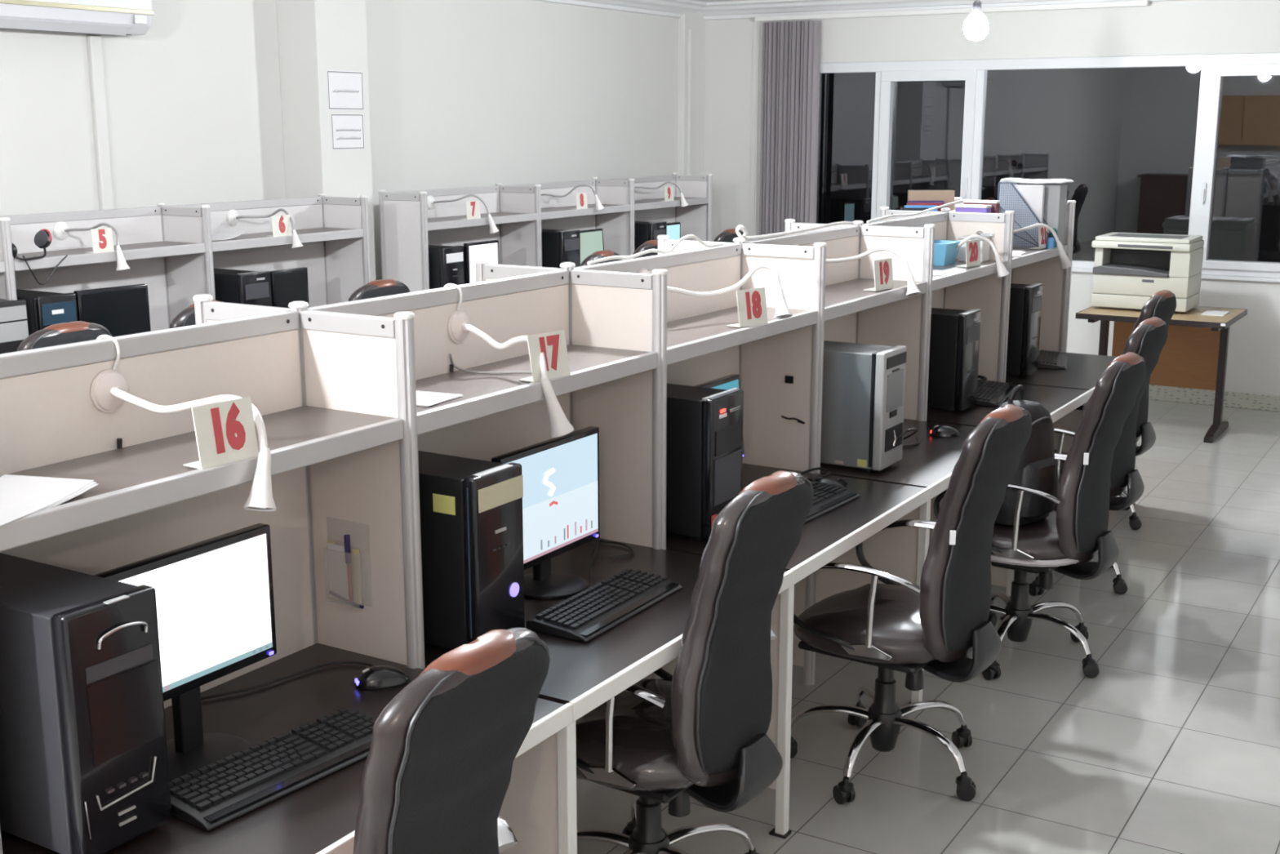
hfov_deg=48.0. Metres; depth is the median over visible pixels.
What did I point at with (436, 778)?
office chair
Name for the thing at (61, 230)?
gooseneck lamp
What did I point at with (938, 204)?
book
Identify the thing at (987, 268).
shelf
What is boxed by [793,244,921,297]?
gooseneck lamp
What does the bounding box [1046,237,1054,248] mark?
bottle
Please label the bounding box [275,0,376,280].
column
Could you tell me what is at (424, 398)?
paper sheets
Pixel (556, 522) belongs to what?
picture
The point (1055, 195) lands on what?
file box
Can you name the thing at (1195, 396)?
baseboard
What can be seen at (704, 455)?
computer tower
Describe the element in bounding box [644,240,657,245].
cushion
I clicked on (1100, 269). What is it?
tray
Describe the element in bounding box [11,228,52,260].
headset
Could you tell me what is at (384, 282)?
cushion
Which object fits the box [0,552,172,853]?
computer tower
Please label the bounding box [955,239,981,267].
number sign
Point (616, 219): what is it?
study carrel
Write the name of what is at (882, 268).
number sign
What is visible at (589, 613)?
keyboard
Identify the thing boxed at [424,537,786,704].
countertop
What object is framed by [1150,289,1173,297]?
cushion
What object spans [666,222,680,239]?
computer monitor
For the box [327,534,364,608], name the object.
pocket
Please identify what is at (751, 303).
number sign
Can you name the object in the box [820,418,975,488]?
countertop
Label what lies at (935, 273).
paper sheets
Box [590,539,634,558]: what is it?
cable
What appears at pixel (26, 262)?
cable
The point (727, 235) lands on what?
office chair
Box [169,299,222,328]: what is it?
office chair
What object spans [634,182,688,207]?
gooseneck lamp
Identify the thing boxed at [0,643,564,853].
countertop
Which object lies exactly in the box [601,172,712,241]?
study carrel
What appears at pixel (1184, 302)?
paper tray
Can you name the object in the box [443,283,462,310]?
cable
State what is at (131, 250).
shelf
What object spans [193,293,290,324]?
study carrel
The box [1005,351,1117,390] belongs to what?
countertop
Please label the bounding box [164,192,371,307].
study carrel
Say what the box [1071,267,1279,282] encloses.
trim
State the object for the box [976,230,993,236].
clip
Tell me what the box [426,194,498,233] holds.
gooseneck lamp
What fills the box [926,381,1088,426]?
countertop
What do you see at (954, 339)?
computer tower
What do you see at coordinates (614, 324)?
study carrel
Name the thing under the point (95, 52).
pipe cover
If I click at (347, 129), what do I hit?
notice
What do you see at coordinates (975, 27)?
pendant bulb
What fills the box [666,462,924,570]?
countertop
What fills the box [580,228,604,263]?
computer monitor
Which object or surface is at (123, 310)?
computer monitor
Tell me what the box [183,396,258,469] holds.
number sign
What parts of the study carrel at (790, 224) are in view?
post, divider rail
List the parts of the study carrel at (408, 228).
post, divider rail, panel, post, rail, panel, post, divider rail, panel, post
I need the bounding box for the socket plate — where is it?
[784,375,793,383]
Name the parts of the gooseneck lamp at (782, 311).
arm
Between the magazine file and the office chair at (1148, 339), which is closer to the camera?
the office chair at (1148, 339)
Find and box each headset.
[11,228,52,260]
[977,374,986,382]
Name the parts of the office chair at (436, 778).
armrest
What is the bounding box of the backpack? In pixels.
[977,384,1058,526]
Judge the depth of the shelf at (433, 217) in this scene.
8.45 m
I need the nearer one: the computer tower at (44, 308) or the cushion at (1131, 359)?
the cushion at (1131, 359)
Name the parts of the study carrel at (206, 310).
post, panel, divider rail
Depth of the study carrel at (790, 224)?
5.75 m
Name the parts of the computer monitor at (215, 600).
screen frame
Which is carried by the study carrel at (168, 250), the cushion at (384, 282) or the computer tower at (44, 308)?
the computer tower at (44, 308)
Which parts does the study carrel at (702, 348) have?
rail, panel, post, panel, divider rail, post, panel, leg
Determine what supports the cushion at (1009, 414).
on the office chair at (900, 624)
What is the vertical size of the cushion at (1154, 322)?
0.534 m
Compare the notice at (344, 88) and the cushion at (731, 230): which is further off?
the cushion at (731, 230)
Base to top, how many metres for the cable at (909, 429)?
0.137 m
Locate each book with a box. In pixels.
[900,208,928,211]
[904,205,937,211]
[906,202,942,211]
[907,190,955,210]
[907,200,944,208]
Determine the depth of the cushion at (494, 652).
2.13 m
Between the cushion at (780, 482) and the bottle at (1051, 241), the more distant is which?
the bottle at (1051, 241)
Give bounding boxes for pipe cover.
[86,35,114,209]
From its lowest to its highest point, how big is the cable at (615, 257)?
0.048 m
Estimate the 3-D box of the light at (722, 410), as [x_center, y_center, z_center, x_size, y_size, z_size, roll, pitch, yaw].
[0.228,-0.044,3.951,0.005,0.009,0.025,7,14,31]
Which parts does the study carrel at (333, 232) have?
rail, panel, post, divider rail, panel, post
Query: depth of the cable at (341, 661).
3.01 m
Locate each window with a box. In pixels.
[819,52,1279,278]
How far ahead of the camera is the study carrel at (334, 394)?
2.91 m
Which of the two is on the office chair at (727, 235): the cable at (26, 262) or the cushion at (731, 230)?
the cushion at (731, 230)
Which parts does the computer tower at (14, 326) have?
drive door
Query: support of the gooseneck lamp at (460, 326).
attached to the study carrel at (614, 324)
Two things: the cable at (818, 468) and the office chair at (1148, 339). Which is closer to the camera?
the cable at (818, 468)
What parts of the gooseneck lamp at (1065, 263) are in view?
arm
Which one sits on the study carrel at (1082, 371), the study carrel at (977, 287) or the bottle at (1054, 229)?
the bottle at (1054, 229)
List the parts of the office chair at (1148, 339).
arm rod, seat, armrest, armrest, leg, backrest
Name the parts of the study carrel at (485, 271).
post, divider rail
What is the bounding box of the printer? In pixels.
[1090,231,1204,311]
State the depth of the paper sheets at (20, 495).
2.35 m
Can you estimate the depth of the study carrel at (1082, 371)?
7.21 m
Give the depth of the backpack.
5.00 m
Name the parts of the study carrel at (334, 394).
post, rail, panel, post, divider rail, panel, post, panel, leg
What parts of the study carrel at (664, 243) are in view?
post, divider rail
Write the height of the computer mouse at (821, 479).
0.036 m
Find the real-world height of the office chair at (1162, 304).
1.134 m
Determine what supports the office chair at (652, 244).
on the floor
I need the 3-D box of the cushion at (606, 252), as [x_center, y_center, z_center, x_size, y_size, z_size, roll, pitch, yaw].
[-0.263,-0.736,8.248,0.210,0.558,0.243,7,14,31]
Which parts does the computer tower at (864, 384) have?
port panel, drive door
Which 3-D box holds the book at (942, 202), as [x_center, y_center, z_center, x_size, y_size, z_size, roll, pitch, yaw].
[1.344,-0.946,6.784,0.165,0.240,0.028,0,12,0]
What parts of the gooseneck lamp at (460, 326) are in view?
arm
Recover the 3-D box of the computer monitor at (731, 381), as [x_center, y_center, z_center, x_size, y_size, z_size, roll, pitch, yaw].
[0.211,0.048,4.385,0.200,0.372,0.360,7,14,31]
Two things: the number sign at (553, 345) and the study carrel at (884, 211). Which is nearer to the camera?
the number sign at (553, 345)
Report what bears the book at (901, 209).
on the study carrel at (955, 198)
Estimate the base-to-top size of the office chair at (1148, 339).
1.134 m
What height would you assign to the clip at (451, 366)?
0.020 m
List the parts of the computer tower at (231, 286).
panel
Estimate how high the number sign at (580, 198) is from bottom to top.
0.100 m
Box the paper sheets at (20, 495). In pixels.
[0,474,98,526]
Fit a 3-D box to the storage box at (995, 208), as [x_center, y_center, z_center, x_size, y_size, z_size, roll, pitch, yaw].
[1.565,-0.914,6.606,0.159,0.252,0.054,7,14,31]
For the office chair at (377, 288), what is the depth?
6.58 m
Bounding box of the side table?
[1075,306,1247,443]
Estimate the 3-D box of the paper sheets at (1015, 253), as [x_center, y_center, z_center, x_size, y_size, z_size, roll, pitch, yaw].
[1.684,-0.806,6.686,0.193,0.006,0.309,4,13,18]
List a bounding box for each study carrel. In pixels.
[0,202,215,331]
[0,217,17,300]
[0,301,577,853]
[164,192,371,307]
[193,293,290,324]
[306,262,794,838]
[377,182,542,292]
[474,258,560,282]
[502,177,635,260]
[573,237,930,703]
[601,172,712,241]
[657,235,733,254]
[744,220,1013,619]
[784,218,853,235]
[862,208,1092,511]
[880,206,941,221]
[949,200,1138,505]
[954,197,964,209]
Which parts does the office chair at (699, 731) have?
leg, arm rod, leg, seat, leg, armrest, leg, tension knob, leg, backrest, armrest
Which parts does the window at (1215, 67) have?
sash, handle, handle, sash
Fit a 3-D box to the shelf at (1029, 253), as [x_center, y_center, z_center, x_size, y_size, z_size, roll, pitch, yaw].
[1.766,-0.829,6.873,0.262,0.024,0.989,7,14,31]
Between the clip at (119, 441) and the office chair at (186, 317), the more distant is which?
the office chair at (186, 317)
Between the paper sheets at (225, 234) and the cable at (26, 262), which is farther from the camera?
the paper sheets at (225, 234)
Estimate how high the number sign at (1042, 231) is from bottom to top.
0.110 m
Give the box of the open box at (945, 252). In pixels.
[933,240,960,266]
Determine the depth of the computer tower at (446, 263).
7.94 m
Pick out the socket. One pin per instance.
(976, 4)
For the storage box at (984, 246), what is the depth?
6.34 m
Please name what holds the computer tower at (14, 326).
on the study carrel at (7, 280)
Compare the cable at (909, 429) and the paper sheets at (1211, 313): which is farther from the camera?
the paper sheets at (1211, 313)
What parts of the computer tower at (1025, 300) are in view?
panel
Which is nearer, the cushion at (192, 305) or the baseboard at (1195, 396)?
the cushion at (192, 305)
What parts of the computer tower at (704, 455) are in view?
trim, panel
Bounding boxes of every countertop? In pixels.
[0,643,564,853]
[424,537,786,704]
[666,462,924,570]
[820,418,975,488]
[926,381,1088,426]
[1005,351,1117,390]
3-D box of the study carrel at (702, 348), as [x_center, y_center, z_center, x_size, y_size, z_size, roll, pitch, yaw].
[0.364,0.236,4.365,0.726,1.517,1.040,7,14,31]
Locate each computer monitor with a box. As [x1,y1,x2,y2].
[73,284,151,337]
[93,523,276,782]
[269,266,309,308]
[463,240,498,284]
[491,426,599,599]
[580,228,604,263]
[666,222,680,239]
[695,373,744,457]
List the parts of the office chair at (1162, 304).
leg, backrest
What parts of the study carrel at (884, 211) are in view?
post, divider rail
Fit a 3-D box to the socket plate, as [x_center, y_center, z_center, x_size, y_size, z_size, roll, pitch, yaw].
[0.496,-0.158,4.780,0.030,0.025,0.006,7,14,31]
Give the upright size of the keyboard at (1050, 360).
0.032 m
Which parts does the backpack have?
carry handle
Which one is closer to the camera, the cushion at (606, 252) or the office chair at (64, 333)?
the office chair at (64, 333)
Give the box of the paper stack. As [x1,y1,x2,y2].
[1000,177,1074,183]
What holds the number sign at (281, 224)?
on the study carrel at (333, 232)
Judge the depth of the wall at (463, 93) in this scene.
8.33 m
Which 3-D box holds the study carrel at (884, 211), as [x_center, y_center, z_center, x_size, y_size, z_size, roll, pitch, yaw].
[0.821,-0.194,6.404,0.703,1.513,1.026,7,14,31]
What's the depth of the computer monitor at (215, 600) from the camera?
2.61 m
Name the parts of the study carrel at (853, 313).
rail, panel, post, panel, divider rail, post, panel, leg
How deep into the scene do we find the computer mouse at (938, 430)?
5.35 m
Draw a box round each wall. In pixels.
[0,0,678,279]
[703,0,1279,395]
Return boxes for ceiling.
[690,0,755,2]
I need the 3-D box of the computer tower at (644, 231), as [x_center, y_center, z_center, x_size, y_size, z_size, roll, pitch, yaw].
[-0.025,-1.184,9.956,0.381,0.476,0.200,7,14,31]
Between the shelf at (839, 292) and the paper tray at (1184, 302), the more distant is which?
the paper tray at (1184, 302)
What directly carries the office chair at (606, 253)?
on the floor
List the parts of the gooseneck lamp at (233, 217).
arm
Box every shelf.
[0,405,394,506]
[13,240,195,260]
[212,226,357,242]
[415,344,648,412]
[427,212,529,222]
[541,204,620,212]
[634,196,702,204]
[666,306,809,347]
[824,278,919,306]
[933,258,995,278]
[1012,246,1047,257]
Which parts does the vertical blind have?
pull cord, head rail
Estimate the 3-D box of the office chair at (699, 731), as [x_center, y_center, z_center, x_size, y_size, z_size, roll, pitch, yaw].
[0.054,0.632,3.419,0.648,1.134,0.616,11,16,41]
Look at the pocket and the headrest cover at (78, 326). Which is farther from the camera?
the headrest cover at (78, 326)
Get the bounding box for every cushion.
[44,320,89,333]
[187,299,220,307]
[366,279,396,287]
[418,629,516,675]
[592,249,613,256]
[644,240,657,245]
[723,228,739,233]
[738,470,796,494]
[979,404,1023,423]
[1107,351,1141,367]
[1135,316,1164,328]
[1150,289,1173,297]
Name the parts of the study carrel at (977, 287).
rail, panel, post, panel, divider rail, post, panel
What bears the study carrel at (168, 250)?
on the floor
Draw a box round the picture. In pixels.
[522,480,598,559]
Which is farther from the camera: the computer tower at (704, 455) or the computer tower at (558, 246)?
the computer tower at (558, 246)
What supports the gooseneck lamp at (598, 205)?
attached to the study carrel at (616, 219)
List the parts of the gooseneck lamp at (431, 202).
arm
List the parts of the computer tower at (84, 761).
chrome handle, drive door, port trim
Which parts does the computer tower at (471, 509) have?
panel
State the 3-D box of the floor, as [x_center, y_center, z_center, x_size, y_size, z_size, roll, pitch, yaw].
[0.125,1.112,4.131,8.100,0.100,14.550,7,14,31]
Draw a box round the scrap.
[781,415,804,423]
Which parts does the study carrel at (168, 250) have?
rail, panel, post, divider rail, panel, post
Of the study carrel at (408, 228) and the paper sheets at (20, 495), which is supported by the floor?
the study carrel at (408, 228)
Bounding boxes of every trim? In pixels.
[531,0,706,17]
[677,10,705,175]
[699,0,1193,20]
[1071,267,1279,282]
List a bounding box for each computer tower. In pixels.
[0,298,29,354]
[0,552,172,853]
[16,288,77,335]
[213,268,271,306]
[417,450,524,648]
[428,244,464,288]
[541,229,580,268]
[634,221,666,251]
[666,383,743,540]
[820,340,906,471]
[927,307,981,413]
[1005,283,1042,377]
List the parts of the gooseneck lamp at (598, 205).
arm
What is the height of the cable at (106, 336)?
0.065 m
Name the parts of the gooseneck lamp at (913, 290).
arm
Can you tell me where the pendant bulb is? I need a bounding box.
[963,0,988,40]
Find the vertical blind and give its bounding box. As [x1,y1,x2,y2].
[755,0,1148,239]
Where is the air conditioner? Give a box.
[0,0,154,36]
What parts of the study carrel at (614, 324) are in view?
rail, panel, post, divider rail, panel, post, panel, leg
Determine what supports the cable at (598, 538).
on the study carrel at (614, 324)
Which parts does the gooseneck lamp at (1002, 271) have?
arm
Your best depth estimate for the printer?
8.87 m
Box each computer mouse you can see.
[355,665,408,688]
[810,476,842,487]
[930,425,959,436]
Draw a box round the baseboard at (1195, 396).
[1148,384,1279,411]
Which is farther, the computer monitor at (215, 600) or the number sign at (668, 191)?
the number sign at (668, 191)
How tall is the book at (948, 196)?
0.287 m
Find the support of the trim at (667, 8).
attached to the wall at (463, 93)
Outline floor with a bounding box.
[576,399,1279,853]
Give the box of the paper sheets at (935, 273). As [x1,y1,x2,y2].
[933,271,946,275]
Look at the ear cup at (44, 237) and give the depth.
5.87 m
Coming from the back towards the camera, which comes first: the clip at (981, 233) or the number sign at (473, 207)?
the number sign at (473, 207)
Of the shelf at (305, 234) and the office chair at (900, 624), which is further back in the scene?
the shelf at (305, 234)
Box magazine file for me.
[997,182,1050,247]
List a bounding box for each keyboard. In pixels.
[169,706,377,831]
[525,568,682,642]
[804,481,859,523]
[974,379,1015,406]
[1038,349,1067,368]
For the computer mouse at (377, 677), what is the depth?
2.97 m
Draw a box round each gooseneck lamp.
[53,221,129,271]
[90,369,276,511]
[226,208,303,248]
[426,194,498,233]
[448,310,573,437]
[541,184,604,210]
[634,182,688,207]
[638,263,792,319]
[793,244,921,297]
[956,235,1009,277]
[1013,223,1072,269]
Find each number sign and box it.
[85,227,114,253]
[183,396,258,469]
[266,214,292,236]
[462,200,480,219]
[518,329,570,382]
[573,192,587,209]
[658,186,674,201]
[727,287,768,327]
[864,257,893,291]
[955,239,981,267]
[1029,224,1048,248]
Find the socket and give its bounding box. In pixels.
[973,0,981,12]
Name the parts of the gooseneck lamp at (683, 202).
arm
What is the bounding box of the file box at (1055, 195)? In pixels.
[1018,183,1067,244]
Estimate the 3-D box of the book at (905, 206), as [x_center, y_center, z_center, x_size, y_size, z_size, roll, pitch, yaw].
[1.308,-0.922,6.718,0.150,0.222,0.028,0,12,0]
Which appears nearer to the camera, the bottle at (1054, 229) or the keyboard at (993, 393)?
the keyboard at (993, 393)
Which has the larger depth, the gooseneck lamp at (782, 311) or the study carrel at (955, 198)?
the study carrel at (955, 198)
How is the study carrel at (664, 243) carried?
on the floor
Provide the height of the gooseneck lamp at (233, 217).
0.190 m
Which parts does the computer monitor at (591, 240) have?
screen frame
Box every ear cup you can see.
[11,243,17,258]
[37,231,52,248]
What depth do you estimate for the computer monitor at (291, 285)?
6.99 m
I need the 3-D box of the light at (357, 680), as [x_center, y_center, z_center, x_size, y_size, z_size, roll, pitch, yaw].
[-0.585,0.527,2.975,0.006,0.010,0.022,-5,13,-23]
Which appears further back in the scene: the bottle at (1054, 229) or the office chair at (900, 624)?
the bottle at (1054, 229)
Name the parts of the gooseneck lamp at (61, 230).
arm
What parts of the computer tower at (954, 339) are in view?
panel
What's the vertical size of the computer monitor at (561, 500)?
0.373 m
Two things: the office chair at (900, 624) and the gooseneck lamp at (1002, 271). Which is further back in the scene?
the gooseneck lamp at (1002, 271)
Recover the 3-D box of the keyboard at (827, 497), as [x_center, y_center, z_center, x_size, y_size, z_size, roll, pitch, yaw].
[0.492,0.231,4.345,0.165,0.032,0.450,8,14,33]
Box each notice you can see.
[326,70,364,110]
[330,113,364,150]
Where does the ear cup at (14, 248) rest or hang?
on the headset at (42, 238)
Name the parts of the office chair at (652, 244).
backrest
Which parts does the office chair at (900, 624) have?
leg, leg, seat, leg, armrest, arm rod, armrest, tension knob, leg, leg, backrest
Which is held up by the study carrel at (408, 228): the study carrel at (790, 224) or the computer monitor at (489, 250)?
the computer monitor at (489, 250)
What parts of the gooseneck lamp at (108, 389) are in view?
arm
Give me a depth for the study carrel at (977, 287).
6.38 m
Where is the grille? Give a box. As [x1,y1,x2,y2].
[713,449,741,506]
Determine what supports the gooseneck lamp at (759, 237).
on the study carrel at (853, 313)
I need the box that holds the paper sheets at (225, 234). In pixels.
[211,229,244,240]
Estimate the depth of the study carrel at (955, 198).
7.46 m
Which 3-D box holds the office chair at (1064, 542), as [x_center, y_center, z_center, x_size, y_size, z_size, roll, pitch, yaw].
[1.400,0.279,5.089,0.651,1.134,0.614,10,16,40]
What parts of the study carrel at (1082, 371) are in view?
panel, post, leg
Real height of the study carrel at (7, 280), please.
1.530 m
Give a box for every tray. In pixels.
[1090,292,1199,311]
[1092,262,1169,277]
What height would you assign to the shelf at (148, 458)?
0.024 m
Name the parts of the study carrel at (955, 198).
post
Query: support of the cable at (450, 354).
on the study carrel at (614, 324)
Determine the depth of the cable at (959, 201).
6.15 m
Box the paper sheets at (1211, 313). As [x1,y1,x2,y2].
[1200,310,1229,316]
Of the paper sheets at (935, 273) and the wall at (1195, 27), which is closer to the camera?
the paper sheets at (935, 273)
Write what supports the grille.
attached to the computer tower at (704, 455)
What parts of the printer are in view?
control panel, scanner lid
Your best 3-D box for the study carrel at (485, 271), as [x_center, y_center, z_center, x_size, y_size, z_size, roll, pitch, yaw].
[-0.761,0.344,3.862,0.703,1.513,1.048,7,14,31]
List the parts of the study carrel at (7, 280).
panel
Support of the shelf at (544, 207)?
attached to the study carrel at (616, 219)
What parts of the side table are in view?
modesty panel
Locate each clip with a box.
[116,438,122,448]
[449,364,453,372]
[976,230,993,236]
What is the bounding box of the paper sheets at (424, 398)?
[416,391,462,407]
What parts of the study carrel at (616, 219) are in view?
rail, panel, post, divider rail, panel, post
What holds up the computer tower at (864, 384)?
on the study carrel at (853, 313)
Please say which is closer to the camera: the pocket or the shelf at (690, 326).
the pocket
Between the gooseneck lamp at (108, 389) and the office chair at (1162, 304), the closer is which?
the gooseneck lamp at (108, 389)
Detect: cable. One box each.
[22,255,67,284]
[96,334,120,369]
[200,660,375,699]
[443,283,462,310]
[448,353,532,374]
[586,234,724,264]
[589,536,599,586]
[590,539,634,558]
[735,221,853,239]
[800,466,847,484]
[866,199,969,223]
[896,428,919,447]
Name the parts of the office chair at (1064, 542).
leg, leg, leg, arm rod, seat, armrest, tension knob, leg, leg, armrest, backrest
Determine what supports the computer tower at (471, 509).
on the study carrel at (614, 324)
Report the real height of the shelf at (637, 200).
0.024 m
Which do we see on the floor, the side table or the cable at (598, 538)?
the side table
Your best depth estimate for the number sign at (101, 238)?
6.09 m
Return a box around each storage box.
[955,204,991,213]
[957,235,990,262]
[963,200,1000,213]
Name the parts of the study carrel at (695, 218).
rail, panel, post, panel, divider rail, post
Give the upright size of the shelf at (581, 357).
0.024 m
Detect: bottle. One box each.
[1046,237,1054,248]
[1049,228,1057,247]
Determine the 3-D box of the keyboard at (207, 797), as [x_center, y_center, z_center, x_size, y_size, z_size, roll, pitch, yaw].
[-0.643,0.602,2.587,0.165,0.032,0.450,9,15,35]
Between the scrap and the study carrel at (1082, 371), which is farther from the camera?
the study carrel at (1082, 371)
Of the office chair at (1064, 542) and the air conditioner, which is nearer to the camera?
the office chair at (1064, 542)
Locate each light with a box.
[355,678,359,685]
[720,408,725,413]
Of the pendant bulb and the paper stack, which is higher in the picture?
the pendant bulb
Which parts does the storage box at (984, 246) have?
lid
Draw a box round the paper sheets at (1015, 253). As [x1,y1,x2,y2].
[1012,250,1025,257]
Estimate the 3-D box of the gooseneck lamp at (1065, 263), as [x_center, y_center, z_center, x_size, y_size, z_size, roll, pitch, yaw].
[1.882,-0.894,6.958,0.463,0.266,0.109,-1,12,-5]
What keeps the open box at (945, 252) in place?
on the study carrel at (977, 287)
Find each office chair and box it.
[17,320,111,351]
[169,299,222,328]
[348,279,409,301]
[352,627,550,853]
[575,470,813,853]
[579,249,622,266]
[632,240,657,258]
[713,228,743,242]
[790,404,1031,804]
[933,351,1146,679]
[1028,316,1168,595]
[1119,289,1176,529]
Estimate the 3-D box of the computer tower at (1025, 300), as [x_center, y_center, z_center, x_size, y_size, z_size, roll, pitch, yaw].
[1.657,-0.459,6.674,0.361,0.416,0.180,7,14,31]
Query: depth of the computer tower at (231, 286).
6.72 m

